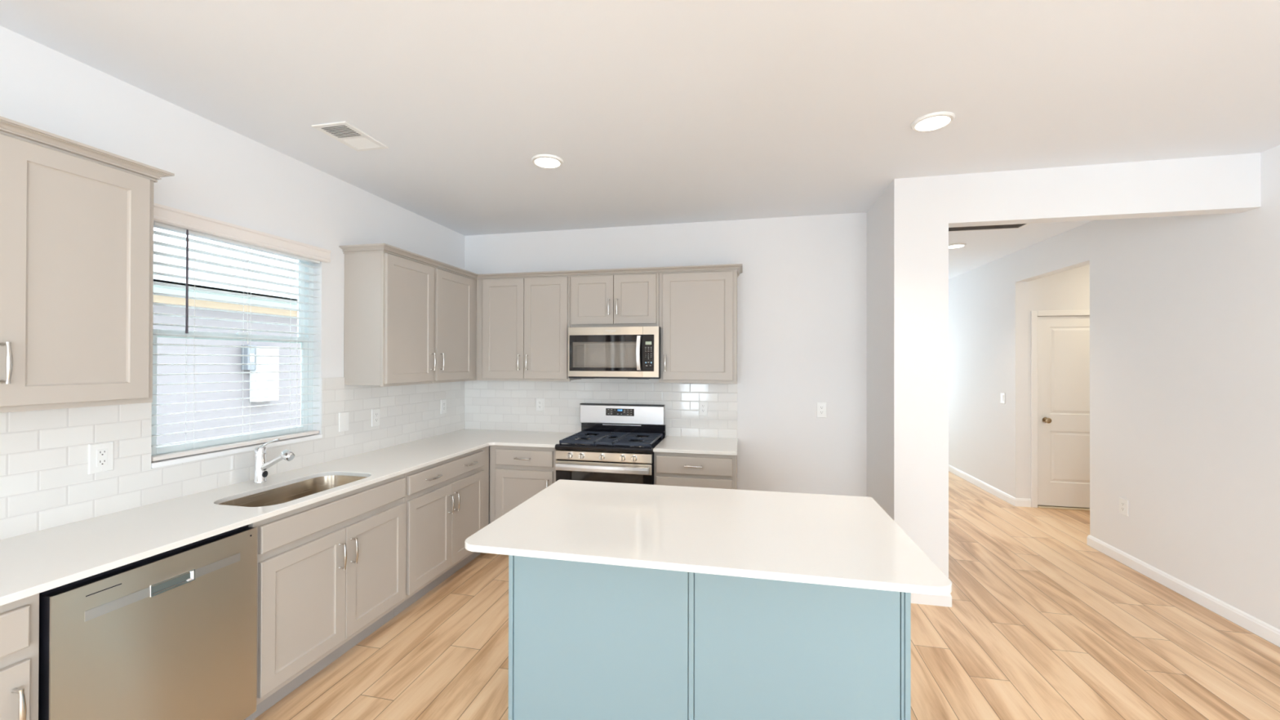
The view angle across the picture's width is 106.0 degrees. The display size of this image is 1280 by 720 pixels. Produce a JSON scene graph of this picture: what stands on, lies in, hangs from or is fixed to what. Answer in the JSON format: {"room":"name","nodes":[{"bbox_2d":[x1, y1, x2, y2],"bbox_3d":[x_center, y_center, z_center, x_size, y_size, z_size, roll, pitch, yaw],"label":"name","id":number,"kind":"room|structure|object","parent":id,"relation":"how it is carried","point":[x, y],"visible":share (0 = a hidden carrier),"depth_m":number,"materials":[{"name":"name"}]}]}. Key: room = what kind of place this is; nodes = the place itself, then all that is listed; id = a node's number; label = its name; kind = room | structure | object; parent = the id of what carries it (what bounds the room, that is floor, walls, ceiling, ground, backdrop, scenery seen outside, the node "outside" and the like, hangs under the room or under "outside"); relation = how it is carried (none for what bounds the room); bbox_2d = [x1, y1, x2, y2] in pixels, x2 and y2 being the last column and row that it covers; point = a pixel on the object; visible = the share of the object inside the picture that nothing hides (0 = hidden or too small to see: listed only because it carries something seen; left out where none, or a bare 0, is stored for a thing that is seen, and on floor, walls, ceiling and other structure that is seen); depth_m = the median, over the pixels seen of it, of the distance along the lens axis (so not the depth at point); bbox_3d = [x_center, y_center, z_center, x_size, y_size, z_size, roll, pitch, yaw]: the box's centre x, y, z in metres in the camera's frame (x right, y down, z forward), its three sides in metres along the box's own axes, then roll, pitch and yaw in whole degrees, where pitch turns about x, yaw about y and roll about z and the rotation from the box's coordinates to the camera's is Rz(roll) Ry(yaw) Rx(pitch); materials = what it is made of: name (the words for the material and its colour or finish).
{"room":"kitchen","nodes":[
{"label":"kitchen","id":0,"kind":"room"},
{"bbox_2d":[0,25,465,468],"bbox_3d":[-2.584,0.174,0.729,0.120,2.766,8.240,0,0,12],"label":"wall","id":1,"kind":"structure","parent":0,"point":[223,174],"depth_m":2.49,"materials":[{"name":"white paint"}]},
{"bbox_2d":[0,133,153,413],"bbox_3d":[-2.166,-0.279,1.516,0.362,0.893,0.908,0,0,12],"label":"upper cabinet","id":2,"kind":"object","parent":1,"relation":"attached to","point":[77,233],"visible":0.98,"depth_m":1.69,"materials":[{"name":"beige paint"}]},
{"bbox_2d":[0,115,174,182],"bbox_3d":[-2.169,-0.740,1.540,0.346,0.044,0.952,0,0,12],"label":"crown molding","id":3,"kind":"structure","parent":2,"relation":"attached to","point":[9,127],"depth_m":1.70,"materials":[{"name":"beige paint"}]},
{"bbox_2d":[0,377,464,539],"bbox_3d":[-2.081,0.382,2.768,0.006,0.539,3.800,0,0,12],"label":"backsplash","id":4,"kind":"structure","parent":1,"relation":"attached to","point":[46,482],"depth_m":2.12,"materials":[{"name":"tile"}]},
{"bbox_2d":[88,441,113,474],"bbox_3d":[-2.237,0.406,2.005,0.008,0.122,0.080,0,0,12],"label":"power outlet","id":5,"kind":"object","parent":4,"relation":"attached to","point":[100,455],"visible":1,"depth_m":2.00,"materials":[{"name":"white plastic"}]},
{"bbox_2d":[96,448,107,466],"bbox_3d":[-2.234,0.406,2.004,0.003,0.068,0.034,0,0,12],"label":"socket","id":6,"kind":"object","parent":5,"relation":"attached to","point":[101,454],"depth_m":2.00,"materials":[{"name":"grey plastic"}]},
{"bbox_2d":[338,411,348,431],"bbox_3d":[-1.976,0.412,3.222,0.006,0.128,0.080,0,0,12],"label":"light switch","id":7,"kind":"object","parent":4,"relation":"attached to","point":[343,416],"visible":1,"depth_m":3.21,"materials":[{"name":"white plastic"}]},
{"bbox_2d":[371,408,380,426],"bbox_3d":[-1.915,0.417,3.501,0.008,0.124,0.080,0,0,12],"label":"power outlet","id":8,"kind":"object","parent":4,"relation":"attached to","point":[375,412],"visible":1,"depth_m":3.49,"materials":[{"name":"white plastic"}]},
{"bbox_2d":[374,412,377,422],"bbox_3d":[-1.912,0.417,3.500,0.003,0.068,0.034,0,0,12],"label":"socket","id":9,"kind":"object","parent":8,"relation":"attached to","point":[375,413],"depth_m":3.50,"materials":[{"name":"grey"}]},
{"bbox_2d":[440,399,446,413],"bbox_3d":[-1.745,0.412,4.290,0.008,0.124,0.080,0,0,12],"label":"power outlet","id":10,"kind":"object","parent":4,"relation":"attached to","point":[443,402],"visible":1,"depth_m":4.28,"materials":[{"name":"white plastic"}]},
{"bbox_2d":[151,260,322,468],"bbox_3d":[-2.166,-0.104,2.632,0.132,1.188,0.899,0,0,12],"label":"window","id":11,"kind":"structure","parent":1,"relation":"in","point":[155,451],"depth_m":2.73,"materials":[{"name":"white plastic"}]},
{"bbox_2d":[151,202,331,461],"bbox_3d":[-2.123,-0.119,2.616,0.098,1.164,0.967,0,0,12],"label":"window blind","id":12,"kind":"object","parent":11,"relation":"attached to","point":[166,218],"visible":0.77,"depth_m":2.51,"materials":[{"name":"white paint"}]},
{"bbox_2d":[343,251,435,386],"bbox_3d":[-1.750,-0.270,3.447,0.362,0.893,0.518,0,0,12],"label":"upper cabinet","id":13,"kind":"object","parent":1,"relation":"attached to","point":[388,321],"visible":1,"depth_m":3.22,"materials":[{"name":"beige paint"}]},
{"bbox_2d":[338,243,742,279],"bbox_3d":[-0.636,-0.728,3.926,2.989,0.044,1.062,0,0,-14],"label":"crown molding","id":14,"kind":"structure","parent":13,"relation":"attached to","point":[377,247],"depth_m":3.88,"materials":[{"name":"beige paint"}]},
{"bbox_2d":[432,266,476,383],"bbox_3d":[-1.600,-0.267,4.145,0.362,0.893,0.904,0,0,12],"label":"upper cabinet","id":15,"kind":"object","parent":1,"relation":"attached to","point":[455,295],"visible":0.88,"depth_m":3.92,"materials":[{"name":"beige paint"}]},
{"bbox_2d":[0,0,1279,279],"bbox_3d":[1.709,-1.243,2.369,7.820,0.100,13.240,0,0,12],"label":"ceiling","id":16,"kind":"structure","parent":0,"point":[655,112],"depth_m":2.13,"materials":[{"name":"white paint"}]},
{"bbox_2d":[311,120,388,151],"bbox_3d":[-1.547,-1.195,2.590,0.205,0.008,0.303,0,0,12],"label":"ceiling vent","id":17,"kind":"object","parent":16,"relation":"in","point":[344,132],"visible":1,"depth_m":2.58,"materials":[{"name":"white plastic"}]},
{"bbox_2d":[531,154,563,168],"bbox_3d":[-0.556,-1.188,2.897,0.190,0.016,0.190,0,0,12],"label":"recessed light","id":18,"kind":"object","parent":16,"relation":"in","point":[544,161],"visible":1,"depth_m":2.87,"materials":[{"name":"white plastic"}]},
{"bbox_2d":[911,111,955,132],"bbox_3d":[1.462,-1.185,2.412,0.190,0.016,0.190,0,0,12],"label":"recessed light","id":19,"kind":"object","parent":16,"relation":"in","point":[937,120],"visible":1,"depth_m":2.39,"materials":[{"name":"white plastic"}]},
{"bbox_2d":[948,243,966,248],"bbox_3d":[3.244,-1.172,4.964,0.190,0.016,0.190,0,0,12],"label":"recessed light","id":20,"kind":"object","parent":16,"relation":"in","point":[954,245],"visible":0.81,"depth_m":4.92,"materials":[{"name":"white plastic"}]},
{"bbox_2d":[948,223,1030,232],"bbox_3d":[2.910,-1.178,4.316,0.950,0.010,0.203,0,0,12],"label":"ceiling vent","id":21,"kind":"object","parent":16,"relation":"in","point":[1019,225],"visible":0.33,"depth_m":4.31,"materials":[{"name":"white plastic"}]},
{"bbox_2d":[464,212,866,524],"bbox_3d":[0.081,0.194,4.309,3.584,2.766,0.120,0,0,12],"label":"wall","id":22,"kind":"structure","parent":0,"point":[802,286],"depth_m":4.01,"materials":[{"name":"white paint"}]},
{"bbox_2d":[475,276,581,381],"bbox_3d":[-0.995,-0.265,4.294,0.872,0.893,0.362,0,0,12],"label":"upper cabinet","id":23,"kind":"object","parent":22,"relation":"attached to","point":[522,324],"visible":0.99,"depth_m":4.15,"materials":[{"name":"beige paint"}]},
{"bbox_2d":[464,378,737,438],"bbox_3d":[-0.427,0.392,4.352,2.560,0.539,0.006,0,0,12],"label":"backsplash","id":24,"kind":"structure","parent":22,"relation":"attached to","point":[491,405],"depth_m":4.37,"materials":[{"name":"tile"}]},
{"bbox_2d":[536,398,544,411],"bbox_3d":[-0.923,0.413,4.450,0.078,0.122,0.008,0,0,12],"label":"power outlet","id":25,"kind":"object","parent":24,"relation":"attached to","point":[540,402],"visible":1,"depth_m":4.45,"materials":[{"name":"white plastic"}]},
{"bbox_2d":[698,400,707,415],"bbox_3d":[0.542,0.415,4.135,0.076,0.122,0.008,0,0,12],"label":"power outlet","id":26,"kind":"object","parent":24,"relation":"attached to","point":[703,406],"visible":1,"depth_m":4.13,"materials":[{"name":"white plastic"}]},
{"bbox_2d":[701,404,705,412],"bbox_3d":[0.541,0.415,4.133,0.034,0.066,0.003,0,0,12],"label":"socket","id":27,"kind":"object","parent":26,"relation":"attached to","point":[703,406],"depth_m":4.13,"materials":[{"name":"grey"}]},
{"bbox_2d":[569,273,658,327],"bbox_3d":[-0.194,-0.491,4.122,0.760,0.439,0.362,0,0,12],"label":"upper cabinet","id":28,"kind":"object","parent":22,"relation":"attached to","point":[626,300],"visible":0.95,"depth_m":3.98,"materials":[{"name":"beige paint"}]},
{"bbox_2d":[568,326,660,379],"bbox_3d":[-0.187,-0.056,4.075,0.760,0.422,0.434,0,0,12],"label":"microwave","id":29,"kind":"object","parent":28,"relation":"attached to","point":[633,353],"visible":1,"depth_m":3.94,"materials":[{"name":"silver metal"}]},
{"bbox_2d":[658,270,737,383],"bbox_3d":[0.483,-0.263,3.976,0.619,0.893,0.362,0,0,12],"label":"upper cabinet","id":30,"kind":"object","parent":22,"relation":"attached to","point":[698,310],"visible":0.98,"depth_m":3.84,"materials":[{"name":"beige paint"}]},
{"bbox_2d":[816,402,826,417],"bbox_3d":[1.483,0.408,3.940,0.076,0.126,0.008,0,0,12],"label":"power outlet","id":31,"kind":"object","parent":22,"relation":"attached to","point":[820,406],"visible":1,"depth_m":3.94,"materials":[{"name":"white plastic"}]},
{"bbox_2d":[819,405,823,413],"bbox_3d":[1.482,0.408,3.937,0.034,0.066,0.003,0,0,12],"label":"socket","id":32,"kind":"object","parent":31,"relation":"attached to","point":[821,407],"depth_m":3.94,"materials":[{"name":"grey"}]},
{"bbox_2d":[253,471,1279,719],"bbox_3d":[1.702,1.603,2.358,7.820,0.060,13.240,0,0,12],"label":"floor","id":33,"kind":"structure","parent":0,"point":[1041,623],"depth_m":2.64,"materials":[{"name":"brown wood"}]},
{"bbox_2d":[0,593,39,719],"bbox_3d":[-2.081,1.115,1.153,0.649,0.888,0.635,0,0,12],"label":"base cabinet","id":34,"kind":"object","parent":33,"relation":"on","point":[19,619],"visible":0.94,"depth_m":1.36,"materials":[{"name":"beige paint"}]},
{"bbox_2d":[38,524,257,719],"bbox_3d":[-1.951,1.120,1.772,0.603,0.884,0.612,0,0,12],"label":"dishwasher","id":35,"kind":"object","parent":33,"relation":"on","point":[171,634],"visible":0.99,"depth_m":1.67,"materials":[{"name":"silver metal"}]},
{"bbox_2d":[244,473,405,719],"bbox_3d":[-1.785,1.121,2.529,0.649,0.888,0.925,0,0,12],"label":"base cabinet","id":36,"kind":"object","parent":33,"relation":"on","point":[331,571],"visible":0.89,"depth_m":2.35,"materials":[{"name":"beige paint"}]},
{"bbox_2d":[394,445,488,617],"bbox_3d":[-1.583,1.125,3.466,0.649,0.888,0.988,0,0,12],"label":"base cabinet","id":37,"kind":"object","parent":33,"relation":"on","point":[446,501],"visible":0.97,"depth_m":3.27,"materials":[{"name":"beige paint"}]},
{"bbox_2d":[0,428,576,605],"bbox_3d":[-1.501,0.664,2.643,1.193,0.022,3.796,0,0,12],"label":"countertop","id":38,"kind":"structure","parent":37,"relation":"on","point":[35,562],"depth_m":1.96,"materials":[{"name":"white stone"}]},
{"bbox_2d":[253,438,294,483],"bbox_3d":[-1.944,0.535,2.564,0.237,0.232,0.056,0,0,12],"label":"kitchen faucet","id":39,"kind":"object","parent":38,"relation":"on","point":[260,473],"visible":1,"depth_m":2.56,"materials":[{"name":"silver metal"}]},
{"bbox_2d":[218,475,368,506],"bbox_3d":[-1.744,0.768,2.482,0.377,0.187,0.690,0,0,12],"label":"sink","id":40,"kind":"object","parent":38,"relation":"in","point":[284,494],"visible":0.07,"depth_m":2.63,"materials":[{"name":"silver metal"}]},
{"bbox_2d":[489,444,555,523],"bbox_3d":[-0.878,1.129,4.097,0.576,0.888,0.649,0,0,12],"label":"base cabinet","id":41,"kind":"object","parent":33,"relation":"on","point":[517,473],"visible":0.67,"depth_m":3.83,"materials":[{"name":"beige paint"}]},
{"bbox_2d":[555,403,666,484],"bbox_3d":[-0.227,0.972,3.938,0.771,1.166,0.708,0,0,12],"label":"gas range","id":42,"kind":"object","parent":33,"relation":"on","point":[615,442],"visible":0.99,"depth_m":3.71,"materials":[{"name":"silver metal"}]},
{"bbox_2d":[555,433,665,453],"bbox_3d":[-0.219,0.675,3.943,0.759,0.045,0.627,0,0,12],"label":"cooktop","id":43,"kind":"object","parent":42,"relation":"in","point":[568,446],"depth_m":3.71,"materials":[{"name":"black metal"}]},
{"bbox_2d":[653,452,737,489],"bbox_3d":[0.455,1.131,3.811,0.603,0.888,0.649,0,0,12],"label":"base cabinet","id":44,"kind":"object","parent":33,"relation":"on","point":[670,468],"visible":0.29,"depth_m":3.53,"materials":[{"name":"beige paint"}]},
{"bbox_2d":[653,435,737,455],"bbox_3d":[0.463,0.673,3.835,0.612,0.022,0.640,0,0,12],"label":"countertop","id":45,"kind":"structure","parent":44,"relation":"on","point":[694,445],"depth_m":3.71,"materials":[{"name":"white stone"}]},
{"bbox_2d":[508,555,911,719],"bbox_3d":[0.267,1.123,2.155,1.523,0.890,0.644,0,0,12],"label":"kitchen island","id":46,"kind":"object","parent":33,"relation":"on","point":[588,641],"visible":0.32,"depth_m":1.84,"materials":[{"name":"blue paint"}]},
{"bbox_2d":[464,479,951,595],"bbox_3d":[0.233,0.665,2.012,1.593,0.022,0.963,0,0,12],"label":"island countertop","id":47,"kind":"structure","parent":46,"relation":"on","point":[820,539],"depth_m":1.80,"materials":[{"name":"white stone"}]},
{"bbox_2d":[1037,505,1089,511],"bbox_3d":[4.665,1.584,5.163,0.762,0.012,0.130,0,0,12],"label":"threshold","id":48,"kind":"object","parent":33,"relation":"on","point":[1038,506],"visible":0.31,"depth_m":5.15,"materials":[{"name":"beige wood"}]},
{"bbox_2d":[866,174,948,577],"bbox_3d":[2.427,0.205,5.929,0.321,2.766,5.724,0,0,12],"label":"wall","id":49,"kind":"structure","parent":0,"point":[908,224],"depth_m":3.15,"materials":[{"name":"white paint"}]},
{"bbox_2d":[911,592,951,607],"bbox_3d":[1.933,1.543,6.023,1.349,0.089,5.738,0,0,12],"label":"baseboard","id":50,"kind":"structure","parent":49,"relation":"attached to","point":[917,598],"depth_m":3.10,"materials":[{"name":"white paint"}]},
{"bbox_2d":[1027,264,1089,498],"bbox_3d":[5.237,0.208,5.101,2.066,2.766,0.180,0,0,12],"label":"wall","id":51,"kind":"structure","parent":0,"point":[1068,290],"depth_m":5.18,"materials":[{"name":"white paint"}]},
{"bbox_2d":[1031,310,1089,507],"bbox_3d":[4.658,0.530,5.125,0.876,2.120,0.016,0,0,12],"label":"door frame","id":52,"kind":"structure","parent":51,"relation":"attached to","point":[1034,314],"depth_m":5.20,"materials":[{"name":"white paint"}]},
{"bbox_2d":[1037,315,1089,507],"bbox_3d":[4.659,0.549,5.127,0.754,2.037,0.104,0,0,12],"label":"door","id":53,"kind":"structure","parent":51,"relation":"in","point":[1063,341],"depth_m":5.17,"materials":[{"name":"white paint"}]},
{"bbox_2d":[948,152,1261,227],"bbox_3d":[2.782,-1.033,2.987,1.609,0.311,0.110,0,0,12],"label":"beam","id":54,"kind":"structure","parent":0,"point":[1224,184],"depth_m":2.92,"materials":[{"name":"white paint"}]},
{"bbox_2d":[948,145,1279,629],"bbox_3d":[3.437,0.192,1.929,0.120,2.766,13.120,0,0,12],"label":"wall","id":55,"kind":"structure","parent":0,"point":[1184,310],"depth_m":3.40,"materials":[{"name":"white paint"}]},
{"bbox_2d":[948,464,1031,506],"bbox_3d":[4.482,1.551,6.780,0.155,0.089,3.184,0,0,12],"label":"baseboard","id":56,"kind":"structure","parent":55,"relation":"attached to","point":[1020,502],"depth_m":5.70,"materials":[{"name":"white paint"}]},
{"bbox_2d":[1000,392,1004,404],"bbox_3d":[4.139,0.435,5.509,0.010,0.122,0.090,0,0,12],"label":"light switch","id":57,"kind":"object","parent":55,"relation":"attached to","point":[1002,394],"visible":1,"depth_m":5.50,"materials":[{"name":"white plastic"}]},
{"bbox_2d":[1119,497,1128,516],"bbox_3d":[3.762,1.142,3.755,0.008,0.124,0.090,0,0,12],"label":"power outlet","id":58,"kind":"object","parent":55,"relation":"attached to","point":[1123,504],"visible":1,"depth_m":3.75,"materials":[{"name":"white plastic"}]},
{"bbox_2d":[1120,502,1124,511],"bbox_3d":[3.759,1.142,3.756,0.003,0.066,0.034,0,0,12],"label":"socket","id":59,"kind":"object","parent":58,"relation":"attached to","point":[1122,504],"depth_m":3.76,"materials":[{"name":"grey plastic"}]},
{"bbox_2d":[1087,534,1279,647],"bbox_3d":[2.986,1.522,-0.122,0.134,0.089,8.690,0,0,12],"label":"baseboard","id":60,"kind":"structure","parent":55,"relation":"attached to","point":[1251,624],"depth_m":3.16,"materials":[{"name":"white paint"}]},
{"label":"outside","id":61,"kind":"structure","parent":0,"visible":0},
{"bbox_3d":[-3.426,1.920,4.483,3.060,0.100,13.000,0,0,12],"label":"ground","id":62,"kind":"structure","parent":61,"visible":0},
{"bbox_2d":[153,244,300,447],"bbox_3d":[-6.022,0.066,5.050,2.940,3.600,13.000,0,0,12],"label":"neighbor house","id":63,"kind":"structure","parent":62,"relation":"on","point":[162,359],"depth_m":5.55,"materials":[{"name":"grey"}]},
{"bbox_2d":[241,345,255,369],"bbox_3d":[-4.740,-0.028,5.846,0.108,0.300,0.095,0,0,12],"label":"meter box","id":64,"kind":"object","parent":63,"relation":"attached to","point":[245,351],"visible":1,"depth_m":5.81,"materials":[{"name":"grey metal"}]},
{"bbox_2d":[249,346,279,401],"bbox_3d":[-4.691,0.173,6.032,0.126,0.680,0.280,0,0,12],"label":"breaker panel","id":65,"kind":"object","parent":63,"relation":"attached to","point":[259,368],"visible":0.84,"depth_m":5.97,"materials":[{"name":"grey metal"}]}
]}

